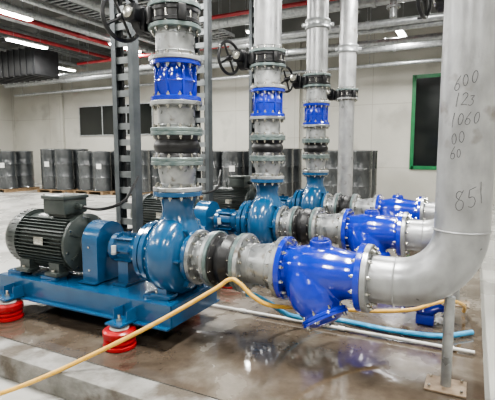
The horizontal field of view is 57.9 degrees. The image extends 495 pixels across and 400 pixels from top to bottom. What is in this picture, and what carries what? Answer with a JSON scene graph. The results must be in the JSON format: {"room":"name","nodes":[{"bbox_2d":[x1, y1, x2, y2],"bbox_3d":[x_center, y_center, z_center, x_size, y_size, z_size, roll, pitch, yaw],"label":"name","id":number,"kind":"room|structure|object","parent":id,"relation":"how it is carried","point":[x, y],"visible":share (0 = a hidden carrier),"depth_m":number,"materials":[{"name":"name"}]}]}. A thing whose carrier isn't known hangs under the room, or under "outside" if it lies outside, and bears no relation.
{"room":"mechanical room","nodes":[
{"label":"mechanical room","id":0,"kind":"room"},
{"bbox_2d":[0,85,15,150],"bbox_3d":[-18.785,-3.445,15.536,0.200,7.100,23.300,3,7,27],"label":"wall","id":1,"kind":"structure","parent":0,"point":[7,117],"depth_m":25.41,"materials":[{"name":"paint"}]},
{"bbox_2d":[0,0,108,28],"bbox_3d":[-2.980,-6.630,14.312,28.780,0.490,0.400,3,7,27],"label":"ceiling beam","id":2,"kind":"structure","parent":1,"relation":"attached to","point":[41,10],"depth_m":16.31,"materials":[{"name":"metal"}]},
{"bbox_2d":[0,0,304,49],"bbox_3d":[-1.853,-6.873,16.530,28.780,0.490,0.400,3,7,27],"label":"ceiling beam","id":3,"kind":"structure","parent":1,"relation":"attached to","point":[235,5],"depth_m":15.98,"materials":[{"name":"metal"}]},
{"bbox_2d":[58,0,437,66],"bbox_3d":[-0.748,-6.913,18.725,28.780,0.880,0.500,3,7,27],"label":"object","id":4,"kind":"structure","parent":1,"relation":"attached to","point":[410,8],"depth_m":16.93,"materials":[{"name":"metal"}]},
{"bbox_2d":[0,0,223,46],"bbox_3d":[-5.843,-6.360,8.639,29.200,0.200,23.700,3,7,27],"label":"ceiling","id":5,"kind":"structure","parent":0,"point":[14,2],"depth_m":18.20,"materials":[{"name":"metal"}]},
{"bbox_2d":[0,1,33,20],"bbox_3d":[-6.301,-5.712,11.592,0.240,1.712,1.500,3,7,27],"label":"ceiling light","id":6,"kind":"object","parent":5,"relation":"hanging from","point":[8,12],"visible":1,"depth_m":11.86,"materials":[{"name":"white plastic"}]},
{"bbox_2d":[0,10,32,20],"bbox_3d":[-6.301,-4.883,11.683,0.180,0.045,1.440,3,7,27],"label":"diffuser","id":7,"kind":"object","parent":6,"relation":"attached to","point":[7,12],"depth_m":11.89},
{"bbox_2d":[4,0,48,48],"bbox_3d":[-7.316,-6.036,14.777,0.240,1.762,1.500,3,7,27],"label":"ceiling light","id":8,"kind":"object","parent":5,"relation":"hanging from","point":[12,39],"visible":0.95,"depth_m":14.74,"materials":[{"name":"white plastic"}]},
{"bbox_2d":[6,39,47,48],"bbox_3d":[-7.316,-5.182,14.871,0.180,0.045,1.440,3,7,27],"label":"diffuser","id":9,"kind":"object","parent":8,"relation":"attached to","point":[19,41],"depth_m":14.81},
{"bbox_2d":[0,29,58,84],"bbox_3d":[-9.139,-5.724,17.541,3.600,2.005,1.160,3,7,27],"label":"ventilation duct","id":10,"kind":"object","parent":5,"relation":"hanging from","point":[33,63],"visible":0.89,"depth_m":16.81,"materials":[{"name":"metal"}]},
{"bbox_2d":[0,27,99,60],"bbox_3d":[-11.210,-6.341,14.017,0.800,0.990,17.000,3,7,27],"label":"cable tray","id":11,"kind":"object","parent":5,"relation":"hanging from","point":[80,56],"visible":0.62,"depth_m":19.67,"materials":[{"name":"metal"}]},
{"bbox_2d":[0,24,110,54],"bbox_3d":[-10.265,-6.162,12.796,0.288,1.089,18.650,3,7,27],"label":"pipe","id":12,"kind":"object","parent":5,"relation":"hanging from","point":[4,26],"visible":0.21,"depth_m":17.62,"materials":[{"name":"metal"}]},
{"bbox_2d":[0,20,110,56],"bbox_3d":[-9.640,-6.022,12.494,0.216,1.303,18.650,3,7,27],"label":"pipe","id":13,"kind":"object","parent":5,"relation":"hanging from","point":[67,44],"visible":0.23,"depth_m":16.90,"materials":[{"name":"metal"}]},
{"bbox_2d":[0,19,140,64],"bbox_3d":[-9.104,-5.907,12.234,0.158,1.474,18.650,3,7,27],"label":"pipe","id":14,"kind":"object","parent":5,"relation":"hanging from","point":[4,31],"visible":0.66,"depth_m":16.28,"materials":[{"name":"metal"}]},
{"bbox_2d":[0,3,148,57],"bbox_3d":[-7.676,-5.851,11.515,0.168,1.429,18.650,3,7,27],"label":"pipe","id":15,"kind":"object","parent":5,"relation":"hanging from","point":[37,23],"visible":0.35,"depth_m":14.67,"materials":[{"name":"metal"}]},
{"bbox_2d":[0,1,155,53],"bbox_3d":[-7.230,-5.827,11.290,0.264,1.427,18.650,3,7,27],"label":"pipe","id":16,"kind":"object","parent":5,"relation":"hanging from","point":[37,16],"visible":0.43,"depth_m":13.97,"materials":[{"name":"metal"}]},
{"bbox_2d":[0,0,155,59],"bbox_3d":[-8.301,-5.943,11.822,0.336,1.313,18.650,3,7,27],"label":"pipe","id":17,"kind":"object","parent":5,"relation":"hanging from","point":[1,17],"visible":0.27,"depth_m":15.38,"materials":[{"name":"metal"}]},
{"bbox_2d":[20,0,155,44],"bbox_3d":[-5.980,-5.713,10.668,0.148,1.519,18.650,3,7,27],"label":"pipe","id":18,"kind":"object","parent":5,"relation":"hanging from","point":[33,2],"visible":0.5,"depth_m":12.58,"materials":[{"name":"metal"}]},
{"bbox_2d":[42,0,154,39],"bbox_3d":[-6.301,-6.071,11.552,0.700,0.990,17.000,3,7,27],"label":"cable tray","id":19,"kind":"object","parent":5,"relation":"hanging from","point":[72,6],"visible":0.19,"depth_m":13.80,"materials":[{"name":"metal"}]},
{"bbox_2d":[68,0,220,55],"bbox_3d":[-5.445,-5.774,10.389,0.384,1.337,18.650,3,7,27],"label":"pipe","id":20,"kind":"object","parent":5,"relation":"hanging from","point":[92,4],"visible":0.27,"depth_m":12.53,"materials":[{"name":"metal"}]},
{"bbox_2d":[137,0,234,38],"bbox_3d":[-3.631,-5.331,8.248,0.550,1.740,13.400,3,7,27],"label":"cable tray","id":21,"kind":"object","parent":5,"relation":"hanging from","point":[221,32],"visible":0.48,"depth_m":13.54,"materials":[{"name":"metal"}]},
{"bbox_2d":[2,0,442,84],"bbox_3d":[-1.856,-5.900,15.737,26.000,2.253,0.216,3,7,27],"label":"pipe","id":22,"kind":"object","parent":5,"relation":"hanging from","point":[435,36],"visible":0.34,"depth_m":13.57,"materials":[{"name":"metal"}]},
{"bbox_2d":[4,8,442,87],"bbox_3d":[-1.000,-6.185,17.412,26.000,2.051,0.312,3,7,27],"label":"pipe","id":23,"kind":"object","parent":5,"relation":"hanging from","point":[434,43],"visible":0.35,"depth_m":16.08,"materials":[{"name":"metal"}]},
{"bbox_2d":[77,7,370,64],"bbox_3d":[1.399,-5.828,13.527,18.200,1.914,0.138,3,7,27],"label":"pipe","id":24,"kind":"object","parent":5,"relation":"hanging from","point":[142,55],"visible":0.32,"depth_m":17.10,"materials":[{"name":"metal"}]},
{"bbox_2d":[14,34,441,96],"bbox_3d":[-0.774,-6.051,17.875,26.000,2.419,0.148,3,7,27],"label":"pipe","id":25,"kind":"object","parent":5,"relation":"hanging from","point":[396,63],"visible":0.59,"depth_m":16.93,"materials":[{"name":"metal"}]},
{"bbox_2d":[212,0,336,19],"bbox_3d":[2.813,-5.312,9.258,9.800,2.009,0.128,3,7,27],"label":"pipe","id":26,"kind":"object","parent":5,"relation":"hanging from","point":[300,3],"visible":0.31,"depth_m":10.77,"materials":[{"name":"metal"}]},
{"bbox_2d":[212,0,415,29],"bbox_3d":[3.354,-5.483,10.317,9.800,1.899,0.408,3,7,27],"label":"pipe","id":27,"kind":"object","parent":5,"relation":"hanging from","point":[334,6],"visible":0.52,"depth_m":11.35,"materials":[{"name":"metal"}]},
{"bbox_2d":[200,0,443,48],"bbox_3d":[3.083,-5.106,9.820,9.800,2.541,0.192,3,7,27],"label":"pipe","id":28,"kind":"object","parent":5,"relation":"hanging from","point":[367,25],"visible":0.56,"depth_m":10.05,"materials":[{"name":"metal"}]},
{"bbox_2d":[229,9,442,49],"bbox_3d":[3.850,-5.426,11.311,9.800,2.229,0.168,3,7,27],"label":"pipe","id":29,"kind":"object","parent":5,"relation":"hanging from","point":[440,22],"visible":0.55,"depth_m":11.61,"materials":[{"name":"metal"}]},
{"bbox_2d":[386,0,400,17],"bbox_3d":[3.217,-5.193,9.742,0.300,2.340,0.300,3,7,27],"label":"pipe","id":30,"kind":"object","parent":5,"relation":"hanging from","point":[393,6],"visible":1,"depth_m":9.79,"materials":[{"name":"metal"}]},
{"bbox_2d":[0,183,494,399],"bbox_3d":[-5.843,0.896,9.435,29.200,0.200,23.700,3,7,27],"label":"floor","id":31,"kind":"structure","parent":0,"point":[12,204],"depth_m":7.02,"materials":[{"name":"concrete"}]},
{"bbox_2d":[0,187,39,192],"bbox_3d":[-10.962,-0.513,20.729,1.740,0.139,1.740,3,7,27],"label":"wooden pallet","id":32,"kind":"object","parent":31,"relation":"on","point":[30,188],"visible":0.53,"depth_m":20.20,"materials":[{"name":"brown wood"}]},
{"bbox_2d":[0,151,18,188],"bbox_3d":[-10.775,-1.366,20.064,0.840,1.700,0.840,3,7,27],"label":"drum","id":33,"kind":"object","parent":32,"relation":"on","point":[8,159],"visible":1,"depth_m":19.75,"materials":[{"name":"metal"}]},
{"bbox_2d":[17,151,34,187],"bbox_3d":[-10.393,-1.448,20.815,0.840,1.700,0.840,3,7,27],"label":"drum","id":34,"kind":"object","parent":32,"relation":"on","point":[25,162],"visible":0.8,"depth_m":20.50,"materials":[{"name":"metal"}]},
{"bbox_2d":[37,189,77,192],"bbox_3d":[-8.191,-0.458,20.229,1.740,0.139,1.740,3,7,27],"label":"wooden pallet","id":35,"kind":"object","parent":31,"relation":"on","point":[38,190],"visible":0.3,"depth_m":19.58,"materials":[{"name":"brown wood"}]},
{"bbox_2d":[40,148,54,188],"bbox_3d":[-8.759,-1.397,19.938,0.840,1.790,0.840,3,7,27],"label":"drum","id":36,"kind":"object","parent":35,"relation":"on","point":[47,154],"visible":0.73,"depth_m":19.57,"materials":[{"name":"metal"}]},
{"bbox_2d":[53,148,75,189],"bbox_3d":[-8.004,-1.356,19.559,0.840,1.790,0.840,3,7,27],"label":"drum","id":37,"kind":"object","parent":35,"relation":"on","point":[64,168],"visible":1,"depth_m":19.23,"materials":[{"name":"metal"}]},
{"bbox_2d":[74,148,88,188],"bbox_3d":[-7.623,-1.438,20.309,0.840,1.790,0.840,3,7,27],"label":"drum","id":38,"kind":"object","parent":35,"relation":"on","point":[75,149],"visible":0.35,"depth_m":19.91,"materials":[{"name":"plastic"}]},
{"bbox_2d":[73,190,114,194],"bbox_3d":[-6.360,-0.394,19.644,1.740,0.139,1.740,3,7,27],"label":"wooden pallet","id":39,"kind":"object","parent":31,"relation":"on","point":[74,191],"visible":0.28,"depth_m":18.89,"materials":[{"name":"brown wood"}]},
{"bbox_2d":[77,151,92,190],"bbox_3d":[-6.928,-1.280,19.358,0.840,1.683,0.840,3,7,27],"label":"drum","id":40,"kind":"object","parent":39,"relation":"on","point":[84,159],"visible":0.66,"depth_m":19.00,"materials":[{"name":"metal"}]},
{"bbox_2d":[91,151,112,190],"bbox_3d":[-6.173,-1.238,18.979,0.840,1.683,0.840,3,7,27],"label":"drum","id":41,"kind":"object","parent":39,"relation":"on","point":[102,177],"visible":1,"depth_m":18.65,"materials":[{"name":"metal"}]},
{"bbox_2d":[0,337,216,399],"bbox_3d":[-1.114,1.370,3.286,5.300,0.198,0.230,3,7,27],"label":"concrete curb","id":42,"kind":"object","parent":31,"relation":"on","point":[20,363],"visible":1,"depth_m":3.28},
{"bbox_2d":[0,176,218,352],"bbox_3d":[-1.379,0.465,4.500,2.275,1.335,1.505,3,7,27],"label":"pump","id":43,"kind":"object","parent":31,"relation":"on","point":[70,258],"visible":0.91,"depth_m":4.17,"materials":[{"name":"blue paint"}]},
{"bbox_2d":[151,161,202,192],"bbox_3d":[-0.610,-0.211,3.893,0.444,0.257,0.444,3,7,27],"label":"pipe reducer","id":44,"kind":"object","parent":43,"relation":"on","point":[175,176],"visible":0.98,"depth_m":3.75,"materials":[{"name":"grey metal"}]},
{"bbox_2d":[150,131,202,160],"bbox_3d":[-0.610,-0.462,3.866,0.444,0.246,0.444,3,7,27],"label":"expansion joint","id":45,"kind":"object","parent":44,"relation":"on","point":[168,145],"visible":1,"depth_m":3.70,"materials":[{"name":"rubber"}]},
{"bbox_2d":[150,99,202,131],"bbox_3d":[-0.610,-0.711,3.839,0.444,0.253,0.444,3,7,27],"label":"spool","id":46,"kind":"object","parent":45,"relation":"on","point":[173,114],"visible":1,"depth_m":3.69,"materials":[{"name":"grey metal"}]},
{"bbox_2d":[150,57,200,101],"bbox_3d":[-0.610,-1.002,3.807,0.430,0.330,0.430,3,7,27],"label":"valve","id":47,"kind":"object","parent":46,"relation":"on","point":[174,77],"visible":0.95,"depth_m":3.65,"materials":[{"name":"paint"}]},
{"bbox_2d":[148,20,201,62],"bbox_3d":[-0.610,-1.310,3.773,0.444,0.287,0.444,3,7,27],"label":"spool","id":48,"kind":"object","parent":47,"relation":"on","point":[173,38],"visible":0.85,"depth_m":3.62,"materials":[{"name":"grey metal"}]},
{"bbox_2d":[100,0,200,42],"bbox_3d":[-0.785,-1.574,3.803,0.798,0.428,0.442,2,7,17],"label":"valve","id":49,"kind":"object","parent":48,"relation":"on","point":[140,17],"visible":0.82,"depth_m":3.70,"materials":[{"name":"black metal"}]},
{"bbox_2d":[147,0,200,12],"bbox_3d":[-0.610,-3.629,3.518,0.443,4.108,0.443,-6,9,-44],"label":"pipe","id":50,"kind":"object","parent":49,"relation":"attached to","point":[194,3],"visible":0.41,"depth_m":3.57,"materials":[{"name":"metal"}]},
{"bbox_2d":[184,230,214,285],"bbox_3d":[-0.343,0.495,3.835,0.174,0.470,0.470,3,7,27],"label":"spool","id":51,"kind":"object","parent":43,"relation":"attached to","point":[195,245],"visible":0.46,"depth_m":3.70,"materials":[{"name":"grey metal"}]},
{"bbox_2d":[201,231,245,291],"bbox_3d":[-0.141,0.506,3.734,0.276,0.480,0.480,3,7,27],"label":"expansion joint","id":52,"kind":"object","parent":51,"relation":"attached to","point":[217,255],"visible":0.6,"depth_m":3.58,"materials":[{"name":"rubber"}]},
{"bbox_2d":[109,0,142,232],"bbox_3d":[-1.431,-2.405,5.141,0.400,6.896,0.200,3,7,27],"label":"ladder","id":53,"kind":"object","parent":31,"relation":"on","point":[118,60],"visible":0.67,"depth_m":5.27,"materials":[{"name":"grey metal"}]},
{"bbox_2d":[110,191,152,195],"bbox_3d":[-4.574,-0.320,18.970,1.740,0.139,1.740,3,7,27],"label":"wooden pallet","id":54,"kind":"object","parent":31,"relation":"on","point":[111,192],"visible":0.19,"depth_m":18.55,"materials":[{"name":"brown wood"}]},
{"bbox_2d":[129,150,150,192],"bbox_3d":[-4.387,-1.191,18.302,0.840,1.736,0.840,3,7,27],"label":"drum","id":55,"kind":"object","parent":54,"relation":"on","point":[145,154],"visible":0.56,"depth_m":18.04,"materials":[{"name":"metal"}]},
{"bbox_2d":[150,150,160,190],"bbox_3d":[-4.005,-1.273,19.053,0.840,1.736,0.840,3,7,27],"label":"drum","id":56,"kind":"object","parent":54,"relation":"on","point":[155,178],"visible":0.21,"depth_m":18.69,"materials":[{"name":"metal"}]},
{"bbox_2d":[194,0,212,200],"bbox_3d":[-0.718,-2.598,6.898,0.400,6.896,0.200,3,7,27],"label":"upright","id":57,"kind":"object","parent":31,"relation":"on","point":[206,6],"visible":0.5,"depth_m":6.95,"materials":[{"name":"grey metal"}]},
{"bbox_2d":[130,170,285,288],"bbox_3d":[-0.522,0.280,6.186,2.275,1.335,1.505,3,7,27],"label":"pump","id":58,"kind":"object","parent":31,"relation":"on","point":[257,216],"visible":0.38,"depth_m":5.55,"materials":[{"name":"blue paint"}]},
{"bbox_2d":[250,158,284,179],"bbox_3d":[0.246,-0.396,5.579,0.444,0.257,0.444,3,7,27],"label":"pipe reducer","id":59,"kind":"object","parent":58,"relation":"on","point":[265,168],"visible":0.97,"depth_m":5.44,"materials":[{"name":"grey metal"}]},
{"bbox_2d":[250,137,284,157],"bbox_3d":[0.246,-0.647,5.552,0.444,0.246,0.444,3,7,27],"label":"expansion joint","id":60,"kind":"object","parent":59,"relation":"on","point":[262,147],"visible":1,"depth_m":5.38,"materials":[{"name":"rubber"}]},
{"bbox_2d":[250,116,285,137],"bbox_3d":[0.246,-0.896,5.524,0.444,0.253,0.444,3,7,27],"label":"spool","id":61,"kind":"object","parent":60,"relation":"on","point":[265,126],"visible":0.98,"depth_m":5.38,"materials":[{"name":"metal"}]},
{"bbox_2d":[250,87,284,116],"bbox_3d":[0.247,-1.187,5.493,0.430,0.330,0.430,3,7,27],"label":"valve","id":62,"kind":"object","parent":61,"relation":"on","point":[267,101],"visible":0.96,"depth_m":5.34,"materials":[{"name":"paint"}]},
{"bbox_2d":[250,62,285,89],"bbox_3d":[0.246,-1.495,5.459,0.444,0.287,0.444,3,7,27],"label":"spool","id":63,"kind":"object","parent":62,"relation":"on","point":[266,74],"visible":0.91,"depth_m":5.31,"materials":[{"name":"grey metal"}]},
{"bbox_2d":[217,40,285,75],"bbox_3d":[0.072,-1.759,5.489,0.798,0.428,0.442,2,7,17],"label":"valve","id":64,"kind":"object","parent":63,"relation":"on","point":[243,59],"visible":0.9,"depth_m":5.39,"materials":[{"name":"black metal"}]},
{"bbox_2d":[250,0,285,53],"bbox_3d":[0.246,-3.814,5.204,0.443,4.108,0.443,-6,9,-44],"label":"pipe","id":65,"kind":"object","parent":64,"relation":"attached to","point":[267,13],"visible":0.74,"depth_m":5.25,"materials":[{"name":"metal"}]},
{"bbox_2d":[275,206,295,238],"bbox_3d":[0.513,0.310,5.521,0.174,0.470,0.470,3,7,27],"label":"spool","id":66,"kind":"object","parent":58,"relation":"attached to","point":[283,215],"visible":0.38,"depth_m":5.38,"materials":[{"name":"grey metal"}]},
{"bbox_2d":[0,277,465,395],"bbox_3d":[-0.401,1.019,3.438,5.551,0.859,0.437,-2,7,-18],"label":"hose","id":67,"kind":"object","parent":31,"relation":"on","point":[248,292],"visible":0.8,"depth_m":3.37,"materials":[{"name":"rubber"}]},
{"bbox_2d":[0,243,484,399],"bbox_3d":[0.852,0.939,7.221,5.140,0.198,8.600,3,7,27],"label":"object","id":68,"kind":"structure","parent":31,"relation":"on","point":[217,353],"depth_m":3.64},
{"bbox_2d":[249,0,255,186],"bbox_3d":[0.193,-2.780,8.557,0.400,6.896,0.200,3,7,27],"label":"upright","id":69,"kind":"object","parent":31,"relation":"on","point":[251,2],"visible":0.16,"depth_m":8.64,"materials":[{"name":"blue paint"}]},
{"bbox_2d":[202,172,328,235],"bbox_3d":[0.335,0.095,7.872,2.275,1.335,1.505,3,7,27],"label":"pump","id":70,"kind":"object","parent":31,"relation":"on","point":[313,195],"visible":0.28,"depth_m":7.60,"materials":[{"name":"blue paint"}]},
{"bbox_2d":[302,156,328,172],"bbox_3d":[1.103,-0.581,7.265,0.444,0.257,0.444,3,7,27],"label":"pipe reducer","id":71,"kind":"object","parent":70,"relation":"on","point":[314,164],"visible":0.99,"depth_m":7.12,"materials":[{"name":"grey metal"}]},
{"bbox_2d":[302,141,329,155],"bbox_3d":[1.103,-0.832,7.237,0.444,0.246,0.444,3,7,27],"label":"expansion joint","id":72,"kind":"object","parent":71,"relation":"on","point":[311,148],"visible":0.95,"depth_m":7.07,"materials":[{"name":"rubber"}]},
{"bbox_2d":[302,124,329,140],"bbox_3d":[1.103,-1.081,7.210,0.444,0.253,0.444,3,7,27],"label":"spool","id":73,"kind":"object","parent":72,"relation":"on","point":[314,132],"visible":0.98,"depth_m":7.06,"materials":[{"name":"metal"}]},
{"bbox_2d":[303,103,329,124],"bbox_3d":[1.103,-1.372,7.178,0.430,0.330,0.430,3,7,27],"label":"valve","id":74,"kind":"object","parent":73,"relation":"on","point":[315,113],"visible":0.97,"depth_m":7.03,"materials":[{"name":"paint"}]},
{"bbox_2d":[302,84,330,103],"bbox_3d":[1.103,-1.680,7.145,0.444,0.287,0.444,3,7,27],"label":"spool","id":75,"kind":"object","parent":74,"relation":"on","point":[315,93],"visible":0.91,"depth_m":7.00,"materials":[{"name":"grey metal"}]},
{"bbox_2d":[281,66,330,92],"bbox_3d":[0.928,-1.944,7.175,0.798,0.428,0.442,2,7,17],"label":"valve","id":76,"kind":"object","parent":75,"relation":"on","point":[297,81],"visible":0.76,"depth_m":7.06,"materials":[{"name":"black metal"}]},
{"bbox_2d":[302,0,333,76],"bbox_3d":[1.103,-3.999,6.890,0.443,4.108,0.443,-6,9,-44],"label":"pipe","id":77,"kind":"object","parent":76,"relation":"attached to","point":[317,24],"visible":0.9,"depth_m":6.92,"materials":[{"name":"metal"}]},
{"bbox_2d":[323,193,337,213],"bbox_3d":[1.370,0.125,7.207,0.174,0.470,0.470,3,7,27],"label":"spool","id":78,"kind":"object","parent":70,"relation":"attached to","point":[328,205],"visible":0.5,"depth_m":7.06,"materials":[{"name":"grey metal"}]},
{"bbox_2d":[212,304,474,353],"bbox_3d":[0.616,1.149,4.164,2.680,0.039,0.040,3,7,27],"label":"pipe","id":79,"kind":"object","parent":31,"relation":"on","point":[342,328],"visible":0.7,"depth_m":3.97,"materials":[{"name":"white plastic"}]},
{"bbox_2d":[335,97,357,195],"bbox_3d":[1.960,-0.689,8.959,0.500,2.651,0.500,3,7,27],"label":"standpipe","id":80,"kind":"object","parent":31,"relation":"on","point":[346,104],"visible":0.59,"depth_m":8.80,"materials":[{"name":"grey metal"}]},
{"bbox_2d":[327,88,357,100],"bbox_3d":[1.788,-2.126,8.835,0.766,0.428,0.526,3,7,27],"label":"valve","id":81,"kind":"object","parent":80,"relation":"on","point":[332,94],"visible":0.55,"depth_m":8.67,"materials":[{"name":"black metal"}]},
{"bbox_2d":[335,0,360,90],"bbox_3d":[1.960,-4.184,8.576,0.443,4.108,0.443,-6,9,-44],"label":"pipe","id":82,"kind":"object","parent":81,"relation":"attached to","point":[348,48],"visible":0.89,"depth_m":8.58,"materials":[{"name":"metal"}]},
{"bbox_2d":[246,292,473,338],"bbox_3d":[0.973,0.953,4.003,2.012,0.461,0.473,0,6,-4],"label":"hose","id":83,"kind":"object","parent":31,"relation":"on","point":[281,311],"visible":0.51,"depth_m":3.93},
{"bbox_2d":[401,299,443,325],"bbox_3d":[1.689,0.944,4.227,0.410,0.438,0.380,3,7,27],"label":"valve","id":84,"kind":"object","parent":31,"relation":"on","point":[426,316],"visible":0.2,"depth_m":4.14,"materials":[{"name":"paint"}]},
{"bbox_2d":[424,295,466,398],"bbox_3d":[1.367,0.971,3.052,0.260,0.642,0.220,3,7,27],"label":"support","id":85,"kind":"object","parent":31,"relation":"on","point":[444,384],"visible":0.94,"depth_m":3.03,"materials":[{"name":"grey metal"}]},
{"bbox_2d":[358,0,494,312],"bbox_3d":[1.227,-0.459,2.933,0.828,2.584,0.492,3,7,27],"label":"pipe","id":86,"kind":"object","parent":85,"relation":"on","point":[457,248],"visible":1,"depth_m":2.76,"materials":[{"name":"grey metal"}]},
{"bbox_2d":[272,235,366,330],"bbox_3d":[0.567,0.622,3.368,0.631,0.711,0.524,3,7,27],"label":"strainer","id":87,"kind":"object","parent":86,"relation":"attached to","point":[315,278],"visible":0.92,"depth_m":3.21,"materials":[{"name":"paint"}]},
{"bbox_2d":[232,233,285,297],"bbox_3d":[0.137,0.521,3.594,0.347,0.486,0.486,3,7,27],"label":"pipe reducer","id":88,"kind":"object","parent":87,"relation":"attached to","point":[252,261],"visible":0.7,"depth_m":3.47,"materials":[{"name":"grey metal"}]},
{"bbox_3d":[-0.735,-0.108,17.042,1.740,0.139,1.740,3,7,27],"label":"wooden pallet","id":89,"kind":"object","parent":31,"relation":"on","visible":0},
{"bbox_2d":[201,150,220,195],"bbox_3d":[-1.304,-1.003,16.756,0.840,1.700,0.840,3,7,27],"label":"drum","id":90,"kind":"object","parent":89,"relation":"on","point":[216,153],"visible":0.3,"depth_m":16.39,"materials":[{"name":"metal"}]},
{"bbox_2d":[221,150,243,186],"bbox_3d":[-0.549,-0.962,16.377,0.840,1.700,0.840,3,7,27],"label":"drum","id":91,"kind":"object","parent":89,"relation":"on","point":[232,161],"visible":0.61,"depth_m":16.01,"materials":[{"name":"metal"}]},
{"bbox_3d":[1.006,-0.025,16.280,1.740,0.139,1.740,3,7,27],"label":"wooden pallet","id":92,"kind":"object","parent":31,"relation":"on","visible":0},
{"bbox_2d":[278,148,293,196],"bbox_3d":[1.192,-0.923,15.609,0.840,1.790,0.840,3,7,27],"label":"drum","id":93,"kind":"object","parent":92,"relation":"on","point":[286,168],"visible":0.32,"depth_m":15.26,"materials":[{"name":"metal"}]},
{"bbox_2d":[293,148,301,194],"bbox_3d":[1.574,-1.005,16.360,0.840,1.790,0.840,3,7,27],"label":"drum","id":94,"kind":"object","parent":92,"relation":"on","point":[297,161],"visible":0.32,"depth_m":16.02,"materials":[{"name":"metal"}]},
{"bbox_3d":[3.370,0.118,14.981,1.740,0.139,1.740,3,7,27],"label":"wooden pallet","id":95,"kind":"object","parent":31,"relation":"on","visible":0},
{"bbox_2d":[324,150,337,196],"bbox_3d":[2.802,-0.786,14.694,0.840,1.718,0.840,3,7,27],"label":"drum","id":96,"kind":"object","parent":95,"relation":"on","point":[330,182],"visible":0.34,"depth_m":14.30,"materials":[{"name":"metal"}]},
{"bbox_2d":[352,150,372,198],"bbox_3d":[3.557,-0.745,14.314,0.840,1.718,0.840,3,7,27],"label":"drum","id":97,"kind":"object","parent":95,"relation":"on","point":[362,159],"visible":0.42,"depth_m":13.94,"materials":[{"name":"metal"}]},
{"bbox_2d":[371,150,377,197],"bbox_3d":[3.939,-0.827,15.065,0.840,1.718,0.840,3,7,27],"label":"drum","id":98,"kind":"object","parent":95,"relation":"on","point":[375,152],"visible":0.29,"depth_m":14.74,"materials":[{"name":"metal"}]},
{"bbox_3d":[3.080,0.601,6.424,0.260,0.642,0.220,3,7,27],"label":"support","id":99,"kind":"object","parent":31,"relation":"on","visible":0},
{"bbox_2d":[420,196,434,219],"bbox_3d":[2.940,-0.828,6.304,0.828,2.584,0.492,3,7,27],"label":"pipe","id":100,"kind":"object","parent":99,"relation":"on","point":[427,209],"visible":0.14,"depth_m":6.42,"materials":[{"name":"grey metal"}]},
{"bbox_2d":[375,193,421,219],"bbox_3d":[2.281,0.252,6.740,0.631,0.711,0.524,3,7,27],"label":"strainer","id":101,"kind":"object","parent":100,"relation":"attached to","point":[390,207],"visible":0.41,"depth_m":6.60,"materials":[{"name":"paint"}]},
{"bbox_2d":[352,194,377,214],"bbox_3d":[1.851,0.151,6.965,0.347,0.486,0.486,3,7,27],"label":"pipe reducer","id":102,"kind":"object","parent":101,"relation":"attached to","point":[359,205],"visible":0.52,"depth_m":6.85,"materials":[{"name":"grey metal"}]},
{"bbox_2d":[334,193,354,213],"bbox_3d":[1.572,0.136,7.106,0.276,0.480,0.480,3,7,27],"label":"expansion joint","id":103,"kind":"object","parent":102,"relation":"attached to","point":[341,202],"visible":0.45,"depth_m":6.95,"materials":[{"name":"metal"}]},
{"bbox_2d":[13,26,494,204],"bbox_3d":[-0.545,-3.875,19.463,28.800,7.100,0.200,3,7,27],"label":"wall","id":104,"kind":"structure","parent":0,"point":[382,109],"depth_m":17.75,"materials":[{"name":"paint"}]},
{"bbox_2d":[54,69,65,148],"bbox_3d":[-10.083,-4.380,24.063,0.500,7.090,0.130,3,7,27],"label":"trim","id":105,"kind":"structure","parent":104,"relation":"attached to","point":[59,99],"depth_m":23.98,"materials":[{"name":"concrete"}]},
{"bbox_2d":[78,102,153,135],"bbox_3d":[-6.673,-4.008,22.416,4.850,1.530,0.060,3,7,27],"label":"window","id":106,"kind":"structure","parent":104,"relation":"in","point":[97,120],"depth_m":22.74,"materials":[{"name":"glass"}]},
{"bbox_2d":[287,42,300,147],"bbox_3d":[1.877,-3.721,18.057,0.500,7.090,0.130,3,7,27],"label":"trim","id":107,"kind":"structure","parent":104,"relation":"attached to","point":[294,96],"depth_m":18.00,"materials":[{"name":"concrete"}]},
{"bbox_2d":[409,73,440,169],"bbox_3d":[6.653,-2.752,15.782,1.670,3.360,0.060,3,7,27],"label":"window","id":108,"kind":"structure","parent":104,"relation":"in","point":[425,106],"depth_m":15.94,"materials":[{"name":"green paint"}]},
{"bbox_2d":[400,212,433,256],"bbox_3d":[2.083,-0.643,4.619,0.828,2.584,0.492,3,7,27],"label":"pipe","id":109,"kind":"object","parent":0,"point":[415,235],"visible":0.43,"depth_m":4.72,"materials":[{"name":"grey metal"}]},
{"bbox_2d":[341,207,403,256],"bbox_3d":[1.424,0.437,5.054,0.631,0.711,0.524,3,7,27],"label":"strainer","id":110,"kind":"object","parent":109,"relation":"attached to","point":[370,227],"visible":0.64,"depth_m":4.90,"materials":[{"name":"paint"}]},
{"bbox_2d":[311,207,345,248],"bbox_3d":[0.994,0.336,5.280,0.347,0.486,0.486,3,7,27],"label":"pipe reducer","id":111,"kind":"object","parent":110,"relation":"attached to","point":[327,225],"visible":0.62,"depth_m":5.15,"materials":[{"name":"grey metal"}]},
{"bbox_2d":[289,206,317,244],"bbox_3d":[0.715,0.321,5.420,0.276,0.480,0.480,3,7,27],"label":"expansion joint","id":112,"kind":"object","parent":111,"relation":"attached to","point":[300,222],"visible":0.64,"depth_m":5.26,"materials":[{"name":"rubber"}]},
{"bbox_2d":[416,0,443,18],"bbox_3d":[2.083,-2.038,4.412,0.766,0.428,0.526,3,7,27],"label":"valve","id":113,"kind":"object","parent":109,"relation":"on","point":[439,4],"visible":0.53,"depth_m":4.49,"materials":[{"name":"black metal"}]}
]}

